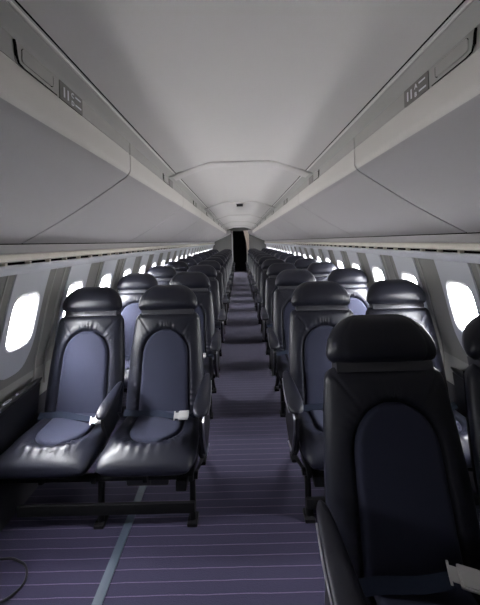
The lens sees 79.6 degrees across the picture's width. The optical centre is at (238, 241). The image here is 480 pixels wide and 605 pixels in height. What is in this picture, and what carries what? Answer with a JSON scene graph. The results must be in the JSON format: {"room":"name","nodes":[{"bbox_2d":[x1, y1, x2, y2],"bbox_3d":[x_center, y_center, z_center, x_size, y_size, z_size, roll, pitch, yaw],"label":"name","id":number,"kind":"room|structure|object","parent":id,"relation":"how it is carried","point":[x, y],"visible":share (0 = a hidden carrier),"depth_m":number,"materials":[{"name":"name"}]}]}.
{"room":"aircraft cabin","nodes":[
{"label":"aircraft cabin","id":0,"kind":"room"},
{"bbox_2d":[0,242,213,531],"bbox_3d":[-0.649,0.326,6.500,1.369,2.260,13.900,-1,0,0],"label":"wall","id":1,"kind":"structure","parent":0,"point":[37,364],"depth_m":1.85,"materials":[{"name":"grey plastic"}]},
{"bbox_2d":[0,269,50,379],"bbox_3d":[-1.242,0.462,1.650,0.178,0.618,0.272,-1,0,0],"label":"window","id":2,"kind":"structure","parent":1,"relation":"in","point":[32,285],"depth_m":1.66,"materials":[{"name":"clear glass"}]},
{"bbox_2d":[55,263,91,339],"bbox_3d":[-1.242,0.462,2.143,0.178,0.618,0.272,-1,0,0],"label":"window","id":3,"kind":"structure","parent":1,"relation":"in","point":[77,277],"depth_m":2.09,"materials":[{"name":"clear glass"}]},
{"bbox_2d":[0,242,214,276],"bbox_3d":[-1.176,0.096,6.500,0.108,0.154,13.900,-1,0,0],"label":"trim","id":4,"kind":"structure","parent":1,"relation":"attached to","point":[14,259],"depth_m":1.93,"materials":[{"name":"white plastic"}]},
{"bbox_2d":[0,26,129,244],"bbox_3d":[-0.899,-0.250,0.794,0.679,0.520,1.431,-1,0,0],"label":"bin","id":5,"kind":"object","parent":4,"relation":"on","point":[58,155],"visible":1,"depth_m":1.02,"materials":[{"name":"white plastic"}]},
{"bbox_2d":[0,0,226,229],"bbox_3d":[-0.577,-0.554,6.500,0.098,0.084,13.900,-1,0,0],"label":"trim","id":6,"kind":"structure","parent":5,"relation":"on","point":[11,20],"depth_m":0.93,"materials":[{"name":"grey plastic"}]},
{"bbox_2d":[18,143,182,244],"bbox_3d":[-0.899,-0.250,2.226,0.679,0.520,1.431,-1,0,0],"label":"bin","id":7,"kind":"object","parent":4,"relation":"on","point":[143,199],"visible":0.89,"depth_m":1.90,"materials":[{"name":"white plastic"}]},
{"bbox_2d":[128,191,200,242],"bbox_3d":[-0.899,-0.250,3.658,0.679,0.520,1.431,-1,0,0],"label":"bin","id":8,"kind":"object","parent":4,"relation":"on","point":[190,212],"visible":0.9,"depth_m":3.45,"materials":[{"name":"white plastic"}]},
{"bbox_2d":[163,208,210,242],"bbox_3d":[-0.899,-0.250,5.090,0.679,0.520,1.431,-1,0,0],"label":"bin","id":9,"kind":"object","parent":4,"relation":"on","point":[205,220],"visible":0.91,"depth_m":4.92,"materials":[{"name":"white plastic"}]},
{"bbox_2d":[183,217,215,241],"bbox_3d":[-0.899,-0.250,6.522,0.679,0.520,1.431,-1,0,0],"label":"bin","id":10,"kind":"object","parent":4,"relation":"on","point":[209,228],"visible":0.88,"depth_m":6.43,"materials":[{"name":"white plastic"}]},
{"bbox_2d":[194,221,219,241],"bbox_3d":[-0.899,-0.250,7.954,0.679,0.520,1.431,-1,0,0],"label":"bin","id":11,"kind":"object","parent":4,"relation":"on","point":[217,228],"visible":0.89,"depth_m":7.85,"materials":[{"name":"white plastic"}]},
{"bbox_2d":[202,225,222,241],"bbox_3d":[-0.899,-0.250,9.386,0.679,0.520,1.431,-1,0,0],"label":"bin","id":12,"kind":"object","parent":4,"relation":"on","point":[221,227],"visible":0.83,"depth_m":9.33,"materials":[{"name":"white plastic"}]},
{"bbox_2d":[207,227,224,241],"bbox_3d":[-0.899,-0.250,10.818,0.679,0.520,1.431,-1,0,0],"label":"bin","id":13,"kind":"object","parent":4,"relation":"on","point":[223,231],"visible":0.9,"depth_m":10.72,"materials":[{"name":"white plastic"}]},
{"bbox_2d":[211,229,225,241],"bbox_3d":[-0.899,-0.250,12.250,0.679,0.520,1.431,-1,0,0],"label":"bin","id":14,"kind":"object","parent":4,"relation":"on","point":[225,229],"visible":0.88,"depth_m":12.18,"materials":[{"name":"grey plastic"}]},
{"bbox_2d":[97,260,117,287],"bbox_3d":[-1.242,0.462,2.636,0.178,0.618,0.272,-1,0,0],"label":"window","id":15,"kind":"structure","parent":1,"relation":"in","point":[108,268],"depth_m":2.67,"materials":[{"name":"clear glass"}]},
{"bbox_2d":[118,257,135,292],"bbox_3d":[-1.242,0.462,3.129,0.178,0.618,0.272,-1,0,0],"label":"window","id":16,"kind":"structure","parent":1,"relation":"in","point":[129,262],"depth_m":3.12,"materials":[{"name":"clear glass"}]},
{"bbox_2d":[138,255,148,272],"bbox_3d":[-1.242,0.462,3.622,0.178,0.618,0.272,-1,0,0],"label":"window","id":17,"kind":"structure","parent":1,"relation":"in","point":[144,259],"depth_m":3.65,"materials":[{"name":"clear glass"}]},
{"bbox_2d":[150,253,159,267],"bbox_3d":[-1.242,0.462,4.115,0.178,0.618,0.272,-1,0,0],"label":"window","id":18,"kind":"structure","parent":1,"relation":"in","point":[156,256],"depth_m":4.12,"materials":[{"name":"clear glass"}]},
{"bbox_2d":[160,252,167,265],"bbox_3d":[-1.242,0.462,4.608,0.178,0.618,0.272,-1,0,0],"label":"window","id":19,"kind":"structure","parent":1,"relation":"in","point":[163,260],"depth_m":4.62,"materials":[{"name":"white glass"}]},
{"bbox_2d":[168,251,174,261],"bbox_3d":[-1.242,0.462,5.101,0.178,0.618,0.272,-1,0,0],"label":"window","id":20,"kind":"structure","parent":1,"relation":"in","point":[172,252],"depth_m":5.10,"materials":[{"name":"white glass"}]},
{"bbox_2d":[174,250,179,260],"bbox_3d":[-1.242,0.462,5.594,0.178,0.618,0.272,-1,0,0],"label":"window","id":21,"kind":"structure","parent":1,"relation":"in","point":[178,251],"depth_m":5.61,"materials":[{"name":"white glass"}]},
{"bbox_2d":[204,201,275,209],"bbox_3d":[0.013,-0.594,4.745,1.166,0.122,0.160,-1,0,0],"label":"trim","id":22,"kind":"structure","parent":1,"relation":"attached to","point":[229,202],"depth_m":4.69,"materials":[{"name":"white plastic"}]},
{"bbox_2d":[217,214,262,219],"bbox_3d":[0.013,-0.594,7.085,1.166,0.122,0.160,-1,0,0],"label":"trim","id":23,"kind":"structure","parent":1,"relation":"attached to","point":[245,214],"depth_m":7.04,"materials":[{"name":"white plastic"}]},
{"bbox_2d":[6,0,472,229],"bbox_3d":[0.013,-0.611,6.500,1.080,0.112,13.900,-1,0,0],"label":"ceiling","id":24,"kind":"structure","parent":0,"point":[198,82],"depth_m":1.04,"materials":[{"name":"white plastic"}]},
{"bbox_2d":[169,160,312,180],"bbox_3d":[0.013,-0.594,2.405,1.166,0.122,0.160,-1,0,0],"label":"trim","id":25,"kind":"structure","parent":24,"relation":"attached to","point":[260,163],"depth_m":2.37,"materials":[{"name":"white plastic"}]},
{"bbox_2d":[0,268,479,604],"bbox_3d":[0.064,1.464,7.600,2.840,0.050,16.100,-1,0,0],"label":"floor","id":26,"kind":"structure","parent":0,"point":[251,543],"depth_m":1.44,"materials":[{"name":"purple carpet"}]},
{"bbox_2d":[0,557,27,603],"bbox_3d":[-1.048,1.460,1.254,0.243,0.010,0.307,-1,0,-18],"label":"cable","id":27,"kind":"object","parent":26,"relation":"on","point":[23,563],"visible":1,"depth_m":1.27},
{"bbox_2d":[0,285,211,529],"bbox_3d":[-0.752,0.886,1.739,1.168,1.145,0.770,-1,0,-7],"label":"seat","id":28,"kind":"object","parent":26,"relation":"on","point":[162,436],"visible":1,"depth_m":1.73,"materials":[{"name":"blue leather"}]},
{"bbox_2d":[0,414,119,478],"bbox_3d":[-1.000,1.133,1.643,0.505,0.155,0.465,-1,0,0],"label":"seat cushion","id":29,"kind":"object","parent":28,"relation":"on","point":[58,446],"depth_m":1.50,"materials":[{"name":"black leather"}]},
{"bbox_2d":[96,410,198,476],"bbox_3d":[-0.475,1.120,1.643,0.505,0.155,0.465,-1,0,0],"label":"seat cushion","id":30,"kind":"object","parent":28,"relation":"on","point":[148,443],"depth_m":1.49,"materials":[{"name":"black leather"}]},
{"bbox_2d":[91,486,146,604],"bbox_3d":[-0.569,1.452,6.485,0.042,0.004,13.830,-1,0,0],"label":"trim","id":31,"kind":"structure","parent":26,"relation":"on","point":[103,587],"depth_m":1.32,"materials":[{"name":"grey metal"}]},
{"bbox_2d":[117,272,220,418],"bbox_3d":[-0.752,0.886,2.624,1.168,1.145,0.770,-1,0,-7],"label":"seat","id":32,"kind":"object","parent":26,"relation":"on","point":[132,286],"visible":0.27,"depth_m":2.79,"materials":[{"name":"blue leather"}]},
{"bbox_2d":[124,369,128,387],"bbox_3d":[-1.000,1.133,2.527,0.505,0.155,0.465,-1,0,0],"label":"seat cushion","id":33,"kind":"object","parent":32,"relation":"on","point":[126,370],"depth_m":2.31,"materials":[{"name":"black leather"}]},
{"bbox_2d":[203,355,212,378],"bbox_3d":[-0.475,1.120,2.527,0.505,0.155,0.465,-1,0,0],"label":"seat cushion","id":34,"kind":"object","parent":32,"relation":"on","point":[207,359],"depth_m":2.51,"materials":[{"name":"black leather"}]},
{"bbox_2d":[147,265,225,369],"bbox_3d":[-0.752,0.886,3.509,1.168,1.145,0.770,-1,0,-7],"label":"seat","id":35,"kind":"object","parent":26,"relation":"on","point":[163,275],"visible":0.2,"depth_m":3.71,"materials":[{"name":"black leather"}]},
{"bbox_2d":[165,260,227,342],"bbox_3d":[-0.752,0.886,4.394,1.168,1.145,0.770,-1,0,-7],"label":"seat","id":36,"kind":"object","parent":26,"relation":"on","point":[179,266],"visible":0.1,"depth_m":4.61,"materials":[{"name":"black leather"}]},
{"bbox_2d":[178,257,229,324],"bbox_3d":[-0.752,0.886,5.279,1.168,1.145,0.770,-1,0,-7],"label":"seat","id":37,"kind":"object","parent":26,"relation":"on","point":[190,262],"visible":0.15,"depth_m":5.49,"materials":[{"name":"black leather"}]},
{"bbox_2d":[186,255,231,311],"bbox_3d":[-0.752,0.886,6.164,1.168,1.145,0.770,-1,0,-7],"label":"seat","id":38,"kind":"object","parent":26,"relation":"on","point":[197,259],"visible":0.1,"depth_m":6.38,"materials":[{"name":"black leather"}]},
{"bbox_2d":[193,254,232,302],"bbox_3d":[-0.752,0.886,7.049,1.168,1.145,0.770,-1,0,-7],"label":"seat","id":39,"kind":"object","parent":26,"relation":"on","point":[202,256],"visible":0.12,"depth_m":7.26,"materials":[{"name":"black leather"}]},
{"bbox_2d":[199,252,232,283],"bbox_3d":[-0.752,0.886,7.934,1.168,1.145,0.770,-1,0,-7],"label":"seat","id":40,"kind":"object","parent":26,"relation":"on","point":[207,255],"visible":0.12,"depth_m":8.16,"materials":[{"name":"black leather"}]},
{"bbox_2d":[202,251,233,277],"bbox_3d":[-0.752,0.886,8.819,1.168,1.145,0.770,-1,0,-7],"label":"seat","id":41,"kind":"object","parent":26,"relation":"on","point":[209,253],"visible":0.11,"depth_m":9.04,"materials":[{"name":"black leather"}]},
{"bbox_2d":[206,250,233,285],"bbox_3d":[-0.752,0.886,9.704,1.168,1.145,0.770,-1,0,-7],"label":"seat","id":42,"kind":"object","parent":26,"relation":"on","point":[213,252],"visible":0.1,"depth_m":9.92,"materials":[{"name":"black leather"}]},
{"bbox_2d":[209,250,234,265],"bbox_3d":[-0.752,0.886,10.589,1.168,1.145,0.770,-1,0,-7],"label":"seat","id":43,"kind":"object","parent":26,"relation":"on","point":[215,251],"visible":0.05,"depth_m":10.81,"materials":[{"name":"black leather"}]},
{"bbox_2d":[212,249,234,278],"bbox_3d":[-0.752,0.886,11.474,1.168,1.145,0.770,-1,0,-7],"label":"seat","id":44,"kind":"object","parent":26,"relation":"on","point":[212,249],"visible":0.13,"depth_m":11.69,"materials":[{"name":"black leather"}]},
{"bbox_2d":[246,249,266,265],"bbox_3d":[0.850,0.847,10.594,1.168,1.145,0.770,-1,0,7],"label":"seat","id":45,"kind":"object","parent":26,"relation":"on","point":[264,250],"visible":0.14,"depth_m":10.82,"materials":[{"name":"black leather"}]},
{"bbox_2d":[245,248,268,276],"bbox_3d":[0.850,0.847,11.479,1.168,1.145,0.770,-1,0,7],"label":"seat","id":46,"kind":"object","parent":26,"relation":"on","point":[251,248],"visible":0.08,"depth_m":11.70,"materials":[{"name":"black leather"}]},
{"bbox_2d":[247,249,273,284],"bbox_3d":[0.850,0.847,9.709,1.168,1.145,0.770,-1,0,7],"label":"seat","id":47,"kind":"object","parent":26,"relation":"on","point":[267,250],"visible":0.12,"depth_m":9.93,"materials":[{"name":"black leather"}]},
{"bbox_2d":[247,250,277,289],"bbox_3d":[0.850,0.847,8.824,1.168,1.145,0.770,-1,0,7],"label":"seat","id":48,"kind":"object","parent":26,"relation":"on","point":[270,251],"visible":0.12,"depth_m":9.04,"materials":[{"name":"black leather"}]},
{"bbox_2d":[248,251,281,294],"bbox_3d":[0.850,0.847,7.939,1.168,1.145,0.770,-1,0,7],"label":"seat","id":49,"kind":"object","parent":26,"relation":"on","point":[273,253],"visible":0.07,"depth_m":8.15,"materials":[{"name":"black leather"}]},
{"bbox_2d":[250,252,286,301],"bbox_3d":[0.850,0.847,7.054,1.168,1.145,0.770,-1,0,7],"label":"seat","id":50,"kind":"object","parent":26,"relation":"on","point":[277,255],"visible":0.12,"depth_m":7.27,"materials":[{"name":"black leather"}]},
{"bbox_2d":[251,253,293,310],"bbox_3d":[0.850,0.847,6.169,1.168,1.145,0.770,-1,0,7],"label":"seat","id":51,"kind":"object","parent":26,"relation":"on","point":[283,257],"visible":0.12,"depth_m":6.38,"materials":[{"name":"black leather"}]},
{"bbox_2d":[253,255,303,323],"bbox_3d":[0.850,0.847,5.284,1.168,1.145,0.770,-1,0,7],"label":"seat","id":52,"kind":"object","parent":26,"relation":"on","point":[291,259],"visible":0.17,"depth_m":5.49,"materials":[{"name":"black leather"}]},
{"bbox_2d":[256,258,316,341],"bbox_3d":[0.850,0.847,4.399,1.168,1.145,0.770,-1,0,7],"label":"seat","id":53,"kind":"object","parent":26,"relation":"on","point":[302,263],"visible":0.12,"depth_m":4.61,"materials":[{"name":"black leather"}]},
{"bbox_2d":[260,262,336,368],"bbox_3d":[0.850,0.847,3.514,1.168,1.145,0.770,-1,0,7],"label":"seat","id":54,"kind":"object","parent":26,"relation":"on","point":[321,271],"visible":0.27,"depth_m":3.72,"materials":[{"name":"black leather"}]},
{"bbox_2d":[268,268,368,416],"bbox_3d":[0.850,0.847,2.629,1.168,1.145,0.770,-1,0,7],"label":"seat","id":55,"kind":"object","parent":26,"relation":"on","point":[355,281],"visible":0.32,"depth_m":2.81,"materials":[{"name":"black leather"}]},
{"bbox_2d":[277,354,288,378],"bbox_3d":[0.585,1.094,2.533,0.505,0.155,0.465,-1,0,0],"label":"seat cushion","id":56,"kind":"object","parent":55,"relation":"on","point":[282,359],"depth_m":2.49,"materials":[{"name":"black leather"}]},
{"bbox_2d":[282,279,478,522],"bbox_3d":[0.850,0.847,1.744,1.168,1.145,0.770,-1,0,7],"label":"seat","id":57,"kind":"object","parent":26,"relation":"on","point":[319,306],"visible":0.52,"depth_m":1.88,"materials":[{"name":"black leather"}]},
{"bbox_2d":[298,411,323,470],"bbox_3d":[0.585,1.094,1.647,0.505,0.155,0.465,-1,0,0],"label":"seat cushion","id":58,"kind":"object","parent":57,"relation":"on","point":[310,440],"depth_m":1.53,"materials":[{"name":"black leather"}]},
{"bbox_2d":[453,410,471,467],"bbox_3d":[1.110,1.081,1.647,0.505,0.155,0.465,-1,0,0],"label":"seat cushion","id":59,"kind":"object","parent":57,"relation":"on","point":[460,417],"depth_m":1.53,"materials":[{"name":"black leather"}]},
{"bbox_2d":[316,314,479,604],"bbox_3d":[0.814,0.848,0.821,1.168,1.145,0.770,-1,0,7],"label":"seat","id":60,"kind":"object","parent":26,"relation":"on","point":[398,523],"visible":1,"depth_m":0.96,"materials":[{"name":"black leather"}]},
{"bbox_2d":[358,575,479,604],"bbox_3d":[0.549,1.095,0.725,0.505,0.155,0.465,-1,0,0],"label":"seat cushion","id":61,"kind":"object","parent":60,"relation":"on","point":[377,589],"depth_m":0.84,"materials":[{"name":"black leather"}]},
{"bbox_2d":[213,227,266,253],"bbox_3d":[0.035,0.289,13.480,2.900,2.300,0.060,-1,0,0],"label":"wall","id":62,"kind":"structure","parent":0,"point":[226,242],"depth_m":13.45,"materials":[{"name":"grey plastic"}]},
{"bbox_2d":[214,230,230,241],"bbox_3d":[-0.807,-0.255,13.210,0.862,0.515,0.481,-1,0,0],"label":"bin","id":63,"kind":"structure","parent":62,"relation":"attached to","point":[228,232],"depth_m":13.18,"materials":[{"name":"grey plastic"}]},
{"bbox_2d":[231,230,246,254],"bbox_3d":[0.039,0.467,13.445,0.740,1.945,0.050,-1,0,0],"label":"trim","id":64,"kind":"structure","parent":62,"relation":"attached to","point":[246,230],"depth_m":13.42,"materials":[{"name":"grey metal"}]},
{"bbox_2d":[244,231,248,255],"bbox_3d":[0.353,0.452,13.379,0.252,1.920,0.052,-1,0,0],"label":"curtain","id":65,"kind":"object","parent":62,"relation":"hanging from","point":[246,234],"visible":0.6,"depth_m":13.38,"materials":[{"name":"beige fabric"}]},
{"bbox_2d":[248,229,264,240],"bbox_3d":[0.850,-0.295,13.210,0.862,0.515,0.481,-1,0,0],"label":"trim","id":66,"kind":"structure","parent":62,"relation":"attached to","point":[249,231],"depth_m":13.19,"materials":[{"name":"white plastic"}]},
{"bbox_2d":[233,231,246,261],"bbox_3d":[0.036,0.339,14.610,1.600,2.200,2.200,-1,0,0],"label":"wall","id":67,"kind":"structure","parent":0,"point":[234,232],"depth_m":15.65,"materials":[{"name":"black"}]},
{"bbox_2d":[233,235,245,267],"bbox_3d":[0.021,0.540,15.592,0.640,1.800,0.115,-1,0,0],"label":"door","id":68,"kind":"structure","parent":67,"relation":"in","point":[238,240],"depth_m":15.54,"materials":[{"name":"black"}]},
{"bbox_2d":[266,233,479,490],"bbox_3d":[0.720,0.292,6.500,1.369,2.260,13.900,-1,0,0],"label":"wall","id":69,"kind":"structure","parent":0,"point":[453,354],"depth_m":1.94,"materials":[{"name":"grey plastic"}]},
{"bbox_2d":[300,247,306,257],"bbox_3d":[1.319,0.399,5.629,0.178,0.618,0.272,-1,0,0],"label":"window","id":70,"kind":"structure","parent":69,"relation":"in","point":[302,248],"depth_m":5.64,"materials":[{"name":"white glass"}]},
{"bbox_2d":[306,248,313,258],"bbox_3d":[1.319,0.399,5.136,0.178,0.618,0.272,-1,0,0],"label":"window","id":71,"kind":"structure","parent":69,"relation":"in","point":[308,249],"depth_m":5.13,"materials":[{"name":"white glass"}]},
{"bbox_2d":[313,248,321,261],"bbox_3d":[1.319,0.399,4.643,0.178,0.618,0.272,-1,0,0],"label":"window","id":72,"kind":"structure","parent":69,"relation":"in","point":[316,251],"depth_m":4.67,"materials":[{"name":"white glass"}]},
{"bbox_2d":[322,249,331,262],"bbox_3d":[1.319,0.399,4.150,0.178,0.618,0.272,-1,0,0],"label":"window","id":73,"kind":"structure","parent":69,"relation":"in","point":[325,252],"depth_m":4.16,"materials":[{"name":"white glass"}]},
{"bbox_2d":[332,250,344,267],"bbox_3d":[1.319,0.399,3.657,0.178,0.618,0.272,-1,0,0],"label":"window","id":74,"kind":"structure","parent":69,"relation":"in","point":[337,254],"depth_m":3.69,"materials":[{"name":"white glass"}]},
{"bbox_2d":[347,252,361,269],"bbox_3d":[1.319,0.399,3.164,0.178,0.618,0.272,-1,0,0],"label":"window","id":75,"kind":"structure","parent":69,"relation":"in","point":[353,257],"depth_m":3.16,"materials":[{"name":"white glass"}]},
{"bbox_2d":[252,0,479,228],"bbox_3d":[0.605,-0.583,6.500,0.098,0.084,13.900,-1,0,0],"label":"trim","id":76,"kind":"structure","parent":69,"relation":"attached to","point":[469,18],"depth_m":0.97,"materials":[{"name":"grey plastic"}]},
{"bbox_2d":[265,234,479,263],"bbox_3d":[1.235,0.037,6.500,0.108,0.154,13.900,-1,0,0],"label":"trim","id":77,"kind":"structure","parent":69,"relation":"attached to","point":[465,248],"depth_m":2.02,"materials":[{"name":"white plastic"}]},
{"bbox_2d":[252,228,267,240],"bbox_3d":[0.942,-0.295,12.250,0.679,0.520,1.431,-1,0,0],"label":"bin","id":78,"kind":"object","parent":77,"relation":"on","point":[253,232],"visible":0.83,"depth_m":12.22,"materials":[{"name":"white plastic"}]},
{"bbox_2d":[254,227,271,239],"bbox_3d":[0.942,-0.295,10.818,0.679,0.520,1.431,-1,0,0],"label":"bin","id":79,"kind":"object","parent":77,"relation":"on","point":[255,230],"visible":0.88,"depth_m":10.73,"materials":[{"name":"white plastic"}]},
{"bbox_2d":[256,224,277,239],"bbox_3d":[0.942,-0.295,9.386,0.679,0.520,1.431,-1,0,0],"label":"bin","id":80,"kind":"object","parent":77,"relation":"on","point":[257,226],"visible":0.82,"depth_m":9.32,"materials":[{"name":"white plastic"}]},
{"bbox_2d":[259,220,285,239],"bbox_3d":[0.942,-0.295,7.954,0.679,0.520,1.431,-1,0,0],"label":"bin","id":81,"kind":"object","parent":77,"relation":"on","point":[261,227],"visible":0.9,"depth_m":7.85,"materials":[{"name":"white plastic"}]},
{"bbox_2d":[263,215,296,239],"bbox_3d":[0.942,-0.295,6.522,0.679,0.520,1.431,-1,0,0],"label":"bin","id":82,"kind":"object","parent":77,"relation":"on","point":[266,223],"visible":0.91,"depth_m":6.41,"materials":[{"name":"white plastic"}]},
{"bbox_2d":[269,206,318,238],"bbox_3d":[0.942,-0.295,5.090,0.679,0.520,1.431,-1,0,0],"label":"bin","id":83,"kind":"object","parent":77,"relation":"on","point":[275,219],"visible":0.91,"depth_m":4.92,"materials":[{"name":"white plastic"}]},
{"bbox_2d":[279,188,355,238],"bbox_3d":[0.942,-0.295,3.658,0.679,0.520,1.431,-1,0,0],"label":"bin","id":84,"kind":"object","parent":77,"relation":"on","point":[290,210],"visible":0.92,"depth_m":3.45,"materials":[{"name":"white plastic"}]},
{"bbox_2d":[298,138,470,236],"bbox_3d":[0.942,-0.295,2.226,0.679,0.520,1.431,-1,0,0],"label":"bin","id":85,"kind":"object","parent":77,"relation":"on","point":[338,193],"visible":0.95,"depth_m":1.90,"materials":[{"name":"white plastic"}]},
{"bbox_2d":[354,23,479,233],"bbox_3d":[0.942,-0.295,0.794,0.679,0.520,1.431,-1,0,0],"label":"bin","id":86,"kind":"object","parent":77,"relation":"on","point":[424,147],"visible":1,"depth_m":1.06,"materials":[{"name":"white plastic"}]},
{"bbox_2d":[365,253,386,281],"bbox_3d":[1.319,0.399,2.671,0.178,0.618,0.272,-1,0,0],"label":"window","id":87,"kind":"structure","parent":69,"relation":"in","point":[374,260],"depth_m":2.70,"materials":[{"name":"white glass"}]},
{"bbox_2d":[392,256,428,309],"bbox_3d":[1.319,0.399,2.178,0.178,0.618,0.272,-1,0,0],"label":"window","id":88,"kind":"structure","parent":69,"relation":"in","point":[406,267],"depth_m":2.15,"materials":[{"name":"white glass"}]},
{"bbox_2d":[434,260,479,347],"bbox_3d":[1.319,0.399,1.685,0.178,0.618,0.272,-1,0,0],"label":"window","id":89,"kind":"structure","parent":69,"relation":"in","point":[452,275],"depth_m":1.76,"materials":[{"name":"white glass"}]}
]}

